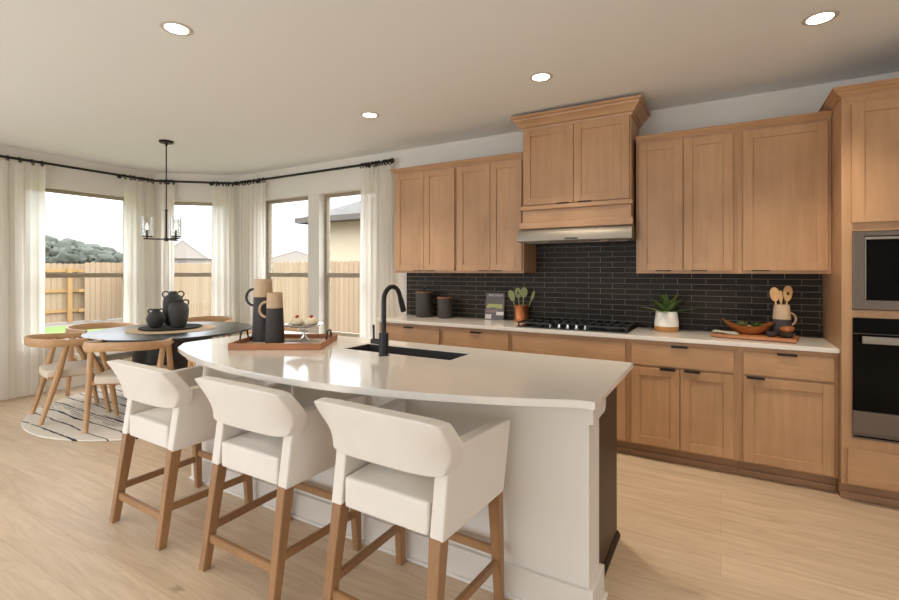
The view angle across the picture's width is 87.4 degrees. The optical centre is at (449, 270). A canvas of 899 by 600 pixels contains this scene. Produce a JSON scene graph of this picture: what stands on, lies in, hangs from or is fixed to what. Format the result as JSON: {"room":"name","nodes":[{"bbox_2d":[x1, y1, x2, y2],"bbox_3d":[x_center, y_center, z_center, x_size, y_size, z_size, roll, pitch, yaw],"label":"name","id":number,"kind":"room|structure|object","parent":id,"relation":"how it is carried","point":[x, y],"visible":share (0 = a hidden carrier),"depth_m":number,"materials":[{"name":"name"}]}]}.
{"room":"kitchen","nodes":[
{"label":"kitchen","id":0,"kind":"room"},
{"bbox_2d":[0,146,154,379],"bbox_3d":[-5.790,0.021,3.551,0.140,2.740,6.760,0,0,30],"label":"wall","id":1,"kind":"structure","parent":0,"point":[61,178],"depth_m":5.68,"materials":[{"name":"white paint"}]},
{"bbox_2d":[44,373,97,392],"bbox_3d":[-5.718,1.323,3.509,0.026,0.135,6.760,0,0,30],"label":"baseboard","id":2,"kind":"structure","parent":1,"relation":"attached to","point":[76,381],"depth_m":5.61,"materials":[{"name":"white paint"}]},
{"bbox_2d":[45,188,123,338],"bbox_3d":[-4.507,-0.067,5.743,0.170,1.805,1.160,0,0,30],"label":"window","id":3,"kind":"structure","parent":1,"relation":"in","point":[47,275],"depth_m":5.85,"materials":[{"name":"beige plastic"}]},
{"bbox_2d":[0,155,236,185],"bbox_3d":[-4.343,-1.221,5.538,0.634,0.060,3.410,0,0,43],"label":"curtain rod","id":4,"kind":"object","parent":1,"relation":"attached to","point":[1,156],"visible":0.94,"depth_m":5.83,"materials":[{"name":"black metal"}]},
{"bbox_2d":[0,155,44,400],"bbox_3d":[-4.901,0.067,4.771,0.070,2.624,1.272,0,0,30],"label":"curtain","id":5,"kind":"object","parent":4,"relation":"hanging from","point":[22,185],"visible":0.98,"depth_m":5.14,"materials":[{"name":"beige fabric"}]},
{"bbox_2d":[123,174,154,361],"bbox_3d":[-4.085,0.067,6.185,0.069,2.624,0.404,0,0,30],"label":"curtain","id":6,"kind":"object","parent":4,"relation":"hanging from","point":[139,285],"visible":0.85,"depth_m":6.18,"materials":[{"name":"beige fabric"}]},
{"bbox_2d":[159,179,174,311],"bbox_3d":[-3.839,0.067,6.391,0.183,2.624,0.069,0,0,-11],"label":"curtain","id":7,"kind":"object","parent":4,"relation":"hanging from","point":[167,247],"visible":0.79,"depth_m":6.39,"materials":[{"name":"beige fabric"}]},
{"bbox_2d":[211,181,234,338],"bbox_3d":[-3.141,0.067,6.529,0.317,2.624,0.072,0,0,-11],"label":"curtain","id":8,"kind":"object","parent":4,"relation":"hanging from","point":[223,259],"visible":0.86,"depth_m":6.53,"materials":[{"name":"beige fabric"}]},
{"bbox_2d":[155,173,239,335],"bbox_3d":[-3.519,0.021,6.616,1.088,2.740,0.140,0,0,-11],"label":"wall","id":9,"kind":"structure","parent":0,"point":[184,192],"depth_m":6.54,"materials":[{"name":"white paint"}]},
{"bbox_2d":[174,202,211,276],"bbox_3d":[-3.530,-0.067,6.599,0.860,1.805,0.170,0,0,-11],"label":"window","id":10,"kind":"structure","parent":9,"relation":"in","point":[175,203],"depth_m":6.62,"materials":[{"name":"beige plastic"}]},
{"bbox_2d":[271,198,329,287],"bbox_3d":[-1.306,0.016,5.898,3.760,3.050,0.070,0,0,30],"label":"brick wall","id":11,"kind":"structure","parent":0,"point":[329,198],"depth_m":6.61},
{"bbox_2d":[0,0,898,175],"bbox_3d":[-1.256,-1.409,1.345,9.920,0.120,7.475,0,0,30],"label":"ceiling","id":12,"kind":"structure","parent":0,"point":[257,86],"depth_m":3.10,"materials":[{"name":"paint"}]},
{"bbox_2d":[142,139,181,240],"bbox_3d":[-2.905,-0.829,4.857,0.358,1.039,0.395,0,0,30],"label":"chandelier","id":13,"kind":"object","parent":12,"relation":"hanging from","point":[162,141],"visible":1,"depth_m":4.86,"materials":[{"name":"black metal"}]},
{"bbox_2d":[159,21,192,35],"bbox_3d":[-1.518,-1.347,2.614,0.164,0.005,0.164,0,0,30],"label":"recessed light","id":14,"kind":"object","parent":12,"relation":"in","point":[172,27],"visible":1,"depth_m":2.61,"materials":[{"name":"beige plastic"}]},
{"bbox_2d":[360,112,379,117],"bbox_3d":[-0.688,-1.347,4.064,0.164,0.005,0.164,0,0,30],"label":"recessed light","id":15,"kind":"object","parent":12,"relation":"in","point":[364,114],"visible":1,"depth_m":4.05,"materials":[{"name":"beige plastic"}]},
{"bbox_2d":[529,72,552,81],"bbox_3d":[0.636,-1.347,3.268,0.164,0.005,0.164,0,0,30],"label":"recessed light","id":16,"kind":"object","parent":12,"relation":"in","point":[540,76],"visible":1,"depth_m":3.26,"materials":[{"name":"beige plastic"}]},
{"bbox_2d":[801,9,839,25],"bbox_3d":[1.976,-1.347,2.506,0.164,0.005,0.164,0,0,30],"label":"recessed light","id":17,"kind":"object","parent":12,"relation":"in","point":[821,17],"visible":1,"depth_m":2.50,"materials":[{"name":"beige plastic"}]},
{"bbox_2d":[0,384,898,599],"bbox_3d":[-1.256,1.441,1.345,9.920,0.100,7.475,0,0,30],"label":"floor","id":18,"kind":"structure","parent":0,"point":[687,532],"depth_m":2.39,"materials":[{"name":"brown wood"}]},
{"bbox_2d":[21,384,138,440],"bbox_3d":[-2.934,1.383,5.077,2.500,0.013,2.500,0,0,30],"label":"round rug","id":19,"kind":"object","parent":18,"relation":"on","point":[64,418],"visible":0.27,"depth_m":4.33,"materials":[{"name":"beige fabric"}]},
{"bbox_2d":[24,332,110,425],"bbox_3d":[-3.688,0.993,4.530,0.653,0.779,0.610,0,0,42],"label":"dining chair","id":20,"kind":"object","parent":19,"relation":"on","point":[62,369],"visible":0.85,"depth_m":4.42,"materials":[{"name":"brown wood"}]},
{"bbox_2d":[65,322,139,395],"bbox_3d":[-3.922,0.993,5.331,0.610,0.779,0.653,0,0,24],"label":"dining chair","id":21,"kind":"object","parent":19,"relation":"on","point":[120,355],"visible":0.38,"depth_m":5.23,"materials":[{"name":"brown wood"}]},
{"bbox_2d":[83,337,174,432],"bbox_3d":[-2.893,0.993,4.255,0.653,0.779,0.610,0,0,-11],"label":"dining chair","id":22,"kind":"object","parent":19,"relation":"on","point":[108,377],"visible":0.56,"depth_m":4.08,"materials":[{"name":"brown wood"}]},
{"bbox_2d":[81,322,251,369],"bbox_3d":[-2.988,1.004,5.085,1.580,0.746,1.580,0,0,30],"label":"dining table","id":23,"kind":"object","parent":19,"relation":"on","point":[116,334],"visible":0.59,"depth_m":4.75,"materials":[{"name":"black wood"}]},
{"bbox_2d":[125,324,216,333],"bbox_3d":[-3.009,0.627,5.109,0.860,0.007,0.860,0,0,30],"label":"placemat","id":24,"kind":"object","parent":23,"relation":"on","point":[203,327],"visible":0.64,"depth_m":4.85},
{"bbox_2d":[138,323,201,330],"bbox_3d":[-3.047,0.616,5.143,0.610,0.016,0.610,0,0,30],"label":"round tray","id":25,"kind":"object","parent":24,"relation":"on","point":[164,327],"visible":0.82,"depth_m":5.02,"materials":[{"name":"black wood"}]},
{"bbox_2d":[146,308,164,327],"bbox_3d":[-3.192,0.511,5.108,0.180,0.207,0.180,0,0,30],"label":"vase","id":26,"kind":"object","parent":25,"relation":"on","point":[156,318],"visible":1,"depth_m":5.06,"materials":[{"name":"grey ceramic"}]},
{"bbox_2d":[162,291,184,325],"bbox_3d":[-3.128,0.419,5.322,0.208,0.391,0.208,0,0,30],"label":"vase","id":27,"kind":"object","parent":25,"relation":"on","point":[173,295],"visible":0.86,"depth_m":5.24,"materials":[{"name":"grey ceramic"}]},
{"bbox_2d":[168,299,189,327],"bbox_3d":[-2.942,0.461,5.105,0.200,0.307,0.200,0,0,30],"label":"vase","id":28,"kind":"object","parent":25,"relation":"on","point":[178,311],"visible":1,"depth_m":5.04,"materials":[{"name":"grey ceramic"}]},
{"bbox_2d":[187,316,232,336],"bbox_3d":[-3.143,0.993,6.031,0.653,0.779,0.610,0,0,-11],"label":"dining chair","id":29,"kind":"object","parent":19,"relation":"on","point":[200,318],"visible":0.08,"depth_m":6.29,"materials":[{"name":"brown wood"}]},
{"bbox_2d":[244,323,298,334],"bbox_3d":[-2.009,0.993,5.256,0.610,0.779,0.653,0,0,-10],"label":"dining chair","id":30,"kind":"object","parent":19,"relation":"on","point":[286,328],"visible":0.04,"depth_m":5.08,"materials":[{"name":"brown wood"}]},
{"bbox_2d":[107,359,256,550],"bbox_3d":[-1.530,0.941,2.686,0.615,0.900,0.552,0,0,31],"label":"bar stool","id":31,"kind":"object","parent":18,"relation":"on","point":[165,408],"visible":0.84,"depth_m":2.50,"materials":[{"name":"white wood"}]},
{"bbox_2d":[186,358,195,366],"bbox_3d":[-1.772,1.006,3.850,0.653,0.779,0.610,0,0,-44],"label":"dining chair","id":32,"kind":"object","parent":18,"relation":"on","point":[190,363],"visible":0.02,"depth_m":3.70,"materials":[{"name":"brown wood"}]},
{"bbox_2d":[195,376,365,599],"bbox_3d":[-0.813,0.941,2.272,0.615,0.900,0.552,0,0,31],"label":"bar stool","id":33,"kind":"object","parent":18,"relation":"on","point":[264,433],"visible":0.87,"depth_m":2.08,"materials":[{"name":"beige fabric"}]},
{"bbox_2d":[189,363,619,599],"bbox_3d":[-0.406,0.949,2.797,2.664,0.884,0.742,0,0,30],"label":"kitchen island","id":34,"kind":"object","parent":18,"relation":"on","point":[562,536],"visible":0.33,"depth_m":1.99,"materials":[{"name":"white paint"}]},
{"bbox_2d":[178,331,632,409],"bbox_3d":[-0.502,0.492,2.627,2.704,0.030,1.152,0,0,30],"label":"island countertop","id":35,"kind":"structure","parent":34,"relation":"on","point":[481,376],"depth_m":2.23,"materials":[{"name":"white stone"}]},
{"bbox_2d":[228,329,336,349],"bbox_3d":[-1.057,0.428,3.049,0.560,0.098,0.434,0,0,0],"label":"serving tray","id":36,"kind":"object","parent":35,"relation":"on","point":[319,341],"visible":0.8,"depth_m":2.83,"materials":[{"name":"brown wood"}]},
{"bbox_2d":[245,279,272,341],"bbox_3d":[-1.268,0.260,3.171,0.179,0.413,0.144,0,0,30],"label":"jug","id":37,"kind":"object","parent":36,"relation":"on","point":[261,286],"visible":0.77,"depth_m":3.11,"materials":[{"name":"black ceramic"}]},
{"bbox_2d":[258,292,284,342],"bbox_3d":[-1.157,0.303,3.082,0.155,0.327,0.122,0,0,30],"label":"jug","id":38,"kind":"object","parent":36,"relation":"on","point":[274,328],"visible":0.98,"depth_m":3.03,"materials":[{"name":"black ceramic"}]},
{"bbox_2d":[284,322,323,341],"bbox_3d":[-0.963,0.408,3.112,0.254,0.117,0.254,0,0,30],"label":"cake stand","id":39,"kind":"object","parent":36,"relation":"on","point":[289,325],"visible":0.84,"depth_m":3.09,"materials":[{"name":"silver metal"}]},
{"bbox_2d":[290,315,303,325],"bbox_3d":[-1.010,0.330,3.111,0.088,0.080,0.088,0,0,30],"label":"cupcake","id":40,"kind":"object","parent":39,"relation":"on","point":[296,321],"visible":0.94,"depth_m":3.08,"materials":[{"name":"beige food"}]},
{"bbox_2d":[304,315,317,325],"bbox_3d":[-0.916,0.330,3.112,0.088,0.080,0.088,0,0,30],"label":"cupcake","id":41,"kind":"object","parent":39,"relation":"on","point":[311,320],"visible":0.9,"depth_m":3.08,"materials":[{"name":"beige food"}]},
{"bbox_2d":[370,284,405,355],"bbox_3d":[-0.351,0.277,2.747,0.115,0.399,0.237,0,0,30],"label":"faucet","id":42,"kind":"object","parent":35,"relation":"on","point":[383,341],"visible":1,"depth_m":2.65,"materials":[{"name":"black metal"}]},
{"bbox_2d":[347,344,467,359],"bbox_3d":[-0.266,0.611,2.806,0.753,0.260,0.234,0,0,30],"label":"sink","id":43,"kind":"object","parent":35,"relation":"in","point":[443,355],"visible":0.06,"depth_m":2.91,"materials":[{"name":"black metal"}]},
{"bbox_2d":[380,322,441,344],"bbox_3d":[-0.260,0.950,4.750,0.729,0.883,0.576,0,0,30],"label":"base cabinet","id":44,"kind":"object","parent":18,"relation":"on","point":[427,334],"visible":0.14,"depth_m":4.48,"materials":[{"name":"brown wood"}]},
{"bbox_2d":[375,314,839,352],"bbox_3d":[0.969,0.492,4.036,3.622,0.030,0.569,0,0,30],"label":"countertop","id":45,"kind":"structure","parent":44,"relation":"on","point":[812,344],"depth_m":3.59,"materials":[{"name":"white stone"}]},
{"bbox_2d":[415,288,432,316],"bbox_3d":[-0.263,0.329,4.904,0.185,0.295,0.185,0,0,30],"label":"canister","id":46,"kind":"object","parent":45,"relation":"on","point":[424,299],"visible":1,"depth_m":4.83,"materials":[{"name":"black ceramic"}]},
{"bbox_2d":[437,297,451,318],"bbox_3d":[-0.049,0.370,4.774,0.155,0.212,0.155,0,0,30],"label":"canister","id":47,"kind":"object","parent":45,"relation":"on","point":[444,304],"visible":1,"depth_m":4.71,"materials":[{"name":"black ceramic"}]},
{"bbox_2d":[485,293,504,319],"bbox_3d":[0.450,0.348,4.632,0.194,0.262,0.064,0,0,28],"label":"cookbook","id":48,"kind":"object","parent":45,"relation":"on","point":[495,302],"visible":0.99,"depth_m":4.62,"materials":[{"name":"grey paper"}]},
{"bbox_2d":[486,309,497,312],"bbox_3d":[0.435,0.393,4.619,0.165,0.032,0.001,0,-9,28],"label":"print","id":49,"kind":"object","parent":48,"relation":"on","point":[494,310],"depth_m":4.62},
{"bbox_2d":[485,312,502,318],"bbox_3d":[0.438,0.434,4.610,0.190,0.072,0.002,0,-9,28],"label":"print","id":50,"kind":"object","parent":48,"relation":"attached to","point":[488,316],"depth_m":4.63},
{"bbox_2d":[487,304,501,308],"bbox_3d":[0.443,0.346,4.623,0.165,0.042,0.001,0,-9,28],"label":"print","id":51,"kind":"object","parent":48,"relation":"attached to","point":[499,306],"depth_m":4.62},
{"bbox_2d":[514,305,528,321],"bbox_3d":[0.675,0.399,4.420,0.138,0.155,0.138,0,0,30],"label":"utensil crock","id":52,"kind":"object","parent":45,"relation":"on","point":[520,312],"visible":0.77,"depth_m":4.37,"materials":[{"name":"orange metal"}]},
{"bbox_2d":[508,290,514,304],"bbox_3d":[0.607,0.324,4.429,0.111,0.288,0.010,0,0,0],"label":"spatula","id":53,"kind":"object","parent":52,"relation":"in","point":[511,294],"visible":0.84,"depth_m":4.43,"materials":[{"name":"green plastic"}]},
{"bbox_2d":[515,288,520,305],"bbox_3d":[0.646,0.312,4.435,0.062,0.309,0.010,0,0,0],"label":"spatula","id":54,"kind":"object","parent":52,"relation":"in","point":[517,290],"visible":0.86,"depth_m":4.43,"materials":[{"name":"green plastic"}]},
{"bbox_2d":[520,287,527,305],"bbox_3d":[0.698,0.310,4.406,0.066,0.315,0.010,0,0,0],"label":"spatula","id":55,"kind":"object","parent":52,"relation":"in","point":[523,292],"visible":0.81,"depth_m":4.40,"materials":[{"name":"green plastic"}]},
{"bbox_2d":[528,291,534,307],"bbox_3d":[0.745,0.327,4.410,0.115,0.282,0.010,0,0,0],"label":"spatula","id":56,"kind":"object","parent":52,"relation":"in","point":[533,293],"visible":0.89,"depth_m":4.41,"materials":[{"name":"green plastic"}]},
{"bbox_2d":[516,317,637,333],"bbox_3d":[1.084,0.454,4.002,0.905,0.045,0.485,0,0,30],"label":"gas cooktop","id":57,"kind":"object","parent":45,"relation":"in","point":[536,322],"visible":1,"depth_m":3.92,"materials":[{"name":"black metal"}]},
{"bbox_2d":[654,325,678,331],"bbox_3d":[1.728,0.457,3.743,0.178,0.040,0.178,0,0,30],"label":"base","id":58,"kind":"object","parent":45,"relation":"on","point":[662,328],"depth_m":3.67,"materials":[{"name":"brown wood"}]},
{"bbox_2d":[639,292,696,331],"bbox_3d":[1.725,0.323,3.732,0.422,0.307,0.347,0,0,-5],"label":"aloe","id":59,"kind":"object","parent":45,"relation":"on","point":[666,319],"visible":1,"depth_m":3.68,"materials":[{"name":"green plant"}]},
{"bbox_2d":[654,310,678,326],"bbox_3d":[1.728,0.377,3.743,0.178,0.118,0.178,0,0,30],"label":"pot","id":60,"kind":"object","parent":59,"relation":"attached to","point":[669,318],"depth_m":3.67,"materials":[{"name":"white ceramic"}]},
{"bbox_2d":[711,330,798,342],"bbox_3d":[2.160,0.464,3.331,0.500,0.026,0.270,0,0,39],"label":"serving board","id":61,"kind":"object","parent":45,"relation":"on","point":[762,336],"visible":0.79,"depth_m":3.23,"materials":[{"name":"brown wood"}]},
{"bbox_2d":[712,329,738,334],"bbox_3d":[1.981,0.439,3.371,0.078,0.021,0.170,0,0,-31],"label":"kitchen towel","id":62,"kind":"object","parent":61,"relation":"on","point":[714,330],"visible":1,"depth_m":3.34,"materials":[{"name":"white fabric"}]},
{"bbox_2d":[722,318,774,333],"bbox_3d":[2.145,0.397,3.369,0.344,0.106,0.160,0,0,27],"label":"wooden bowl","id":63,"kind":"object","parent":61,"relation":"on","point":[746,329],"visible":0.93,"depth_m":3.32,"materials":[{"name":"brown wood"}]},
{"bbox_2d":[734,321,763,326],"bbox_3d":[2.137,0.394,3.368,0.215,0.065,0.118,0,0,14],"label":"succulent","id":64,"kind":"object","parent":63,"relation":"in","point":[740,323],"visible":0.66,"depth_m":3.36,"materials":[{"name":"green plant"}]},
{"bbox_2d":[765,331,777,336],"bbox_3d":[2.210,0.435,3.226,0.074,0.030,0.074,0,0,30],"label":"bowl","id":65,"kind":"object","parent":61,"relation":"on","point":[769,334],"visible":1,"depth_m":3.21,"materials":[{"name":"grey ceramic"}]},
{"bbox_2d":[771,304,796,335],"bbox_3d":[2.327,0.343,3.278,0.120,0.215,0.137,0,0,-41],"label":"jug","id":66,"kind":"object","parent":61,"relation":"on","point":[781,317],"visible":0.76,"depth_m":3.25,"materials":[{"name":"beige ceramic"}]},
{"bbox_2d":[770,287,778,304],"bbox_3d":[2.276,0.276,3.285,0.074,0.323,0.010,0,0,0],"label":"wooden spoon","id":67,"kind":"object","parent":66,"relation":"in","point":[774,292],"visible":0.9,"depth_m":3.28,"materials":[{"name":"brown wood"}]},
{"bbox_2d":[779,291,782,304],"bbox_3d":[2.311,0.287,3.279,0.025,0.300,0.010,0,0,0],"label":"wooden spoon","id":68,"kind":"object","parent":66,"relation":"in","point":[780,292],"visible":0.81,"depth_m":3.28,"materials":[{"name":"brown wood"}]},
{"bbox_2d":[783,286,792,304],"bbox_3d":[2.362,0.270,3.284,0.065,0.334,0.010,0,0,0],"label":"wooden spoon","id":69,"kind":"object","parent":66,"relation":"in","point":[787,292],"visible":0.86,"depth_m":3.28,"materials":[{"name":"brown wood"}]},
{"bbox_2d":[779,326,794,337],"bbox_3d":[2.275,0.412,3.164,0.089,0.076,0.092,0,0,30],"label":"bowls","id":70,"kind":"object","parent":61,"relation":"on","point":[787,331],"visible":1,"depth_m":3.15,"materials":[{"name":"brown wood"}]},
{"bbox_2d":[314,397,509,599],"bbox_3d":[-0.145,0.941,1.886,0.615,0.900,0.552,0,0,32],"label":"bar stool","id":71,"kind":"object","parent":18,"relation":"on","point":[413,472],"visible":1,"depth_m":1.74,"materials":[{"name":"beige fabric"}]},
{"bbox_2d":[442,326,510,350],"bbox_3d":[0.354,0.950,4.396,0.687,0.883,0.576,0,0,30],"label":"base cabinet","id":72,"kind":"object","parent":18,"relation":"on","point":[451,336],"visible":0.13,"depth_m":4.15,"materials":[{"name":"brown wood"}]},
{"bbox_2d":[511,331,629,453],"bbox_3d":[1.062,0.950,3.987,0.946,0.883,0.576,0,0,30],"label":"base cabinet","id":73,"kind":"object","parent":18,"relation":"on","point":[601,348],"visible":0.2,"depth_m":3.65,"materials":[{"name":"brown wood"}]},
{"bbox_2d":[629,339,737,473],"bbox_3d":[1.776,0.950,3.575,0.699,0.883,0.576,0,0,30],"label":"base cabinet","id":74,"kind":"object","parent":18,"relation":"on","point":[683,397],"visible":0.98,"depth_m":3.33,"materials":[{"name":"brown wood"}]},
{"bbox_2d":[738,347,837,491],"bbox_3d":[2.309,0.950,3.267,0.531,0.883,0.576,0,0,30],"label":"base cabinet","id":75,"kind":"object","parent":18,"relation":"on","point":[788,399],"visible":0.98,"depth_m":3.04,"materials":[{"name":"brown wood"}]},
{"bbox_2d":[818,78,898,507],"bbox_3d":[2.882,0.142,2.887,0.936,2.497,0.663,0,0,30],"label":"tall cabinet","id":76,"kind":"object","parent":18,"relation":"on","point":[865,116],"visible":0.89,"depth_m":2.81,"materials":[{"name":"brown wood"}]},
{"bbox_2d":[852,317,898,443],"bbox_3d":[2.795,0.641,2.736,0.736,0.716,0.342,0,0,30],"label":"oven","id":77,"kind":"object","parent":76,"relation":"in","point":[875,341],"visible":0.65,"depth_m":2.76,"materials":[{"name":"black glass"}]},
{"bbox_2d":[852,230,898,310],"bbox_3d":[2.795,-0.003,2.736,0.736,0.464,0.262,0,0,30],"label":"microwave","id":78,"kind":"object","parent":76,"relation":"in","point":[875,254],"visible":1,"depth_m":2.76,"materials":[{"name":"silver metal"}]},
{"bbox_2d":[240,72,898,337],"bbox_3d":[1.003,0.021,4.438,9.100,2.740,0.140,0,0,30],"label":"wall","id":79,"kind":"structure","parent":0,"point":[807,99],"depth_m":5.07,"materials":[{"name":"white paint"}]},
{"bbox_2d":[267,197,307,332],"bbox_3d":[-2.163,-0.067,6.249,0.965,1.805,0.170,0,0,30],"label":"window","id":80,"kind":"structure","parent":79,"relation":"in","point":[269,274],"depth_m":6.46,"materials":[{"name":"beige plastic"}]},
{"bbox_2d":[235,158,394,184],"bbox_3d":[-1.781,-1.221,5.896,2.736,0.060,0.119,0,0,30],"label":"curtain rod","id":81,"kind":"object","parent":79,"relation":"attached to","point":[391,160],"visible":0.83,"depth_m":5.75,"materials":[{"name":"black metal"}]},
{"bbox_2d":[238,178,265,334],"bbox_3d":[-2.682,0.067,6.381,0.550,2.624,0.069,0,0,30],"label":"curtain","id":82,"kind":"object","parent":81,"relation":"hanging from","point":[252,196],"visible":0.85,"depth_m":6.38,"materials":[{"name":"beige fabric"}]},
{"bbox_2d":[360,159,392,338],"bbox_3d":[-0.829,0.067,5.311,0.466,2.624,0.069,0,0,30],"label":"curtain","id":83,"kind":"object","parent":81,"relation":"hanging from","point":[376,259],"visible":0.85,"depth_m":5.32,"materials":[{"name":"beige fabric"}]},
{"bbox_2d":[325,191,360,336],"bbox_3d":[-1.214,-0.067,5.701,0.963,1.805,0.170,0,0,30],"label":"window","id":84,"kind":"structure","parent":79,"relation":"in","point":[328,275],"depth_m":5.94,"materials":[{"name":"beige plastic"}]},
{"bbox_2d":[389,161,456,272],"bbox_3d":[-0.196,-0.516,4.836,0.780,1.070,0.366,0,0,30],"label":"upper cabinet","id":85,"kind":"object","parent":79,"relation":"attached to","point":[425,196],"visible":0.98,"depth_m":4.67,"materials":[{"name":"brown wood"}]},
{"bbox_2d":[455,152,535,272],"bbox_3d":[0.438,-0.516,4.470,0.681,1.070,0.366,0,0,30],"label":"upper cabinet","id":86,"kind":"object","parent":79,"relation":"attached to","point":[489,188],"visible":0.98,"depth_m":4.32,"materials":[{"name":"brown wood"}]},
{"bbox_2d":[510,94,649,229],"bbox_3d":[1.107,-0.841,4.002,1.055,0.967,0.508,0,0,30],"label":"upper cabinet","id":87,"kind":"object","parent":79,"relation":"attached to","point":[579,161],"visible":1,"depth_m":3.81,"materials":[{"name":"brown wood"}]},
{"bbox_2d":[517,225,635,244],"bbox_3d":[1.102,-0.296,4.003,0.925,0.114,0.494,0,0,30],"label":"range hood","id":88,"kind":"object","parent":87,"relation":"attached to","point":[626,233],"visible":1,"depth_m":3.81,"materials":[{"name":"silver metal"}]},
{"bbox_2d":[407,242,821,336],"bbox_3d":[1.105,0.108,4.293,3.642,0.755,0.011,0,0,30],"label":"wall tiles","id":89,"kind":"structure","parent":79,"relation":"attached to","point":[577,281],"depth_m":4.08,"materials":[{"name":"black tile"}]},
{"bbox_2d":[636,123,737,273],"bbox_3d":[1.841,-0.516,3.660,0.683,1.070,0.366,0,0,30],"label":"upper cabinet","id":90,"kind":"object","parent":79,"relation":"attached to","point":[687,180],"visible":1,"depth_m":3.50,"materials":[{"name":"brown wood"}]},
{"bbox_2d":[738,110,832,273],"bbox_3d":[2.365,-0.516,3.357,0.525,1.070,0.366,0,0,30],"label":"upper cabinet","id":91,"kind":"object","parent":79,"relation":"attached to","point":[784,163],"visible":0.94,"depth_m":3.21,"materials":[{"name":"brown wood"}]},
{"label":"outside","id":92,"kind":"structure","parent":0,"visible":0},
{"bbox_2d":[45,318,121,327],"bbox_3d":[-18.301,1.596,68.301,220.000,0.090,220.000,0,0,30],"label":"ground","id":93,"kind":"structure","parent":92,"point":[57,324],"depth_m":14.16,"materials":[{"name":"beige concrete"}]},
{"bbox_2d":[45,236,80,242],"bbox_3d":[-57.787,-1.767,68.173,11.124,6.616,10.670,0,0,30],"label":"tree","id":94,"kind":"object","parent":93,"relation":"on","point":[53,239],"visible":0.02,"depth_m":67.15,"materials":[{"name":"green plant"}]},
{"bbox_2d":[45,263,84,322],"bbox_3d":[-13.754,0.653,10.019,0.158,1.776,10.600,0,0,30],"label":"wooden fence","id":95,"kind":"object","parent":93,"relation":"on","point":[63,300],"visible":0.44,"depth_m":14.01,"materials":[{"name":"brown wood"}]},
{"bbox_2d":[45,238,99,263],"bbox_3d":[-54.035,-1.578,65.176,10.561,6.238,8.787,0,0,30],"label":"tree","id":96,"kind":"object","parent":93,"relation":"on","point":[85,251],"visible":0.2,"depth_m":64.08,"materials":[{"name":"green plant"}]},
{"bbox_2d":[46,242,116,264],"bbox_3d":[-51.920,-1.373,66.165,8.137,5.828,9.460,0,0,30],"label":"tree","id":97,"kind":"object","parent":93,"relation":"on","point":[69,254],"visible":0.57,"depth_m":62.58,"materials":[{"name":"green plant"}]},
{"bbox_2d":[78,262,122,320],"bbox_3d":[-10.927,0.633,14.796,0.158,1.816,1.300,0,0,30],"label":"wooden fence","id":98,"kind":"object","parent":93,"relation":"on","point":[103,295],"visible":0.88,"depth_m":14.73,"materials":[{"name":"brown wood"}]},
{"bbox_2d":[83,250,122,263],"bbox_3d":[-48.642,-0.735,66.352,6.108,4.551,6.220,0,0,3],"label":"tree","id":99,"kind":"object","parent":93,"relation":"on","point":[105,256],"visible":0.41,"depth_m":64.07,"materials":[{"name":"green plant"}]},
{"bbox_2d":[174,240,211,263],"bbox_3d":[-45.640,-1.759,82.911,7.800,6.600,12.850,0,0,-18],"label":"house","id":100,"kind":"structure","parent":93,"relation":"on","point":[184,251],"depth_m":77.31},
{"bbox_2d":[174,260,359,332],"bbox_3d":[-5.400,0.653,12.447,11.800,1.776,0.158,0,0,30],"label":"wooden fence","id":101,"kind":"object","parent":93,"relation":"on","point":[344,292],"visible":0.2,"depth_m":11.37,"materials":[{"name":"brown wood"}]},
{"bbox_2d":[273,251,307,262],"bbox_3d":[-28.617,-1.059,90.401,13.800,5.200,12.850,0,0,-10],"label":"house","id":102,"kind":"structure","parent":93,"relation":"on","point":[295,256],"depth_m":83.98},
{"bbox_2d":[295,200,360,261],"bbox_3d":[2.494,-1.399,18.739,13.280,5.900,10.250,0,0,30],"label":"house","id":103,"kind":"structure","parent":93,"relation":"on","point":[345,219],"depth_m":17.18,"materials":[{"name":"beige paint"}]},
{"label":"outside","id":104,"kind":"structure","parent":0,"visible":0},
{"bbox_2d":[45,325,106,333],"bbox_3d":[-9.522,1.540,7.807,7.300,0.027,10.000,0,0,30],"label":"lawn","id":105,"kind":"structure","parent":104,"point":[60,329],"depth_m":12.26,"materials":[{"name":"green plant"}]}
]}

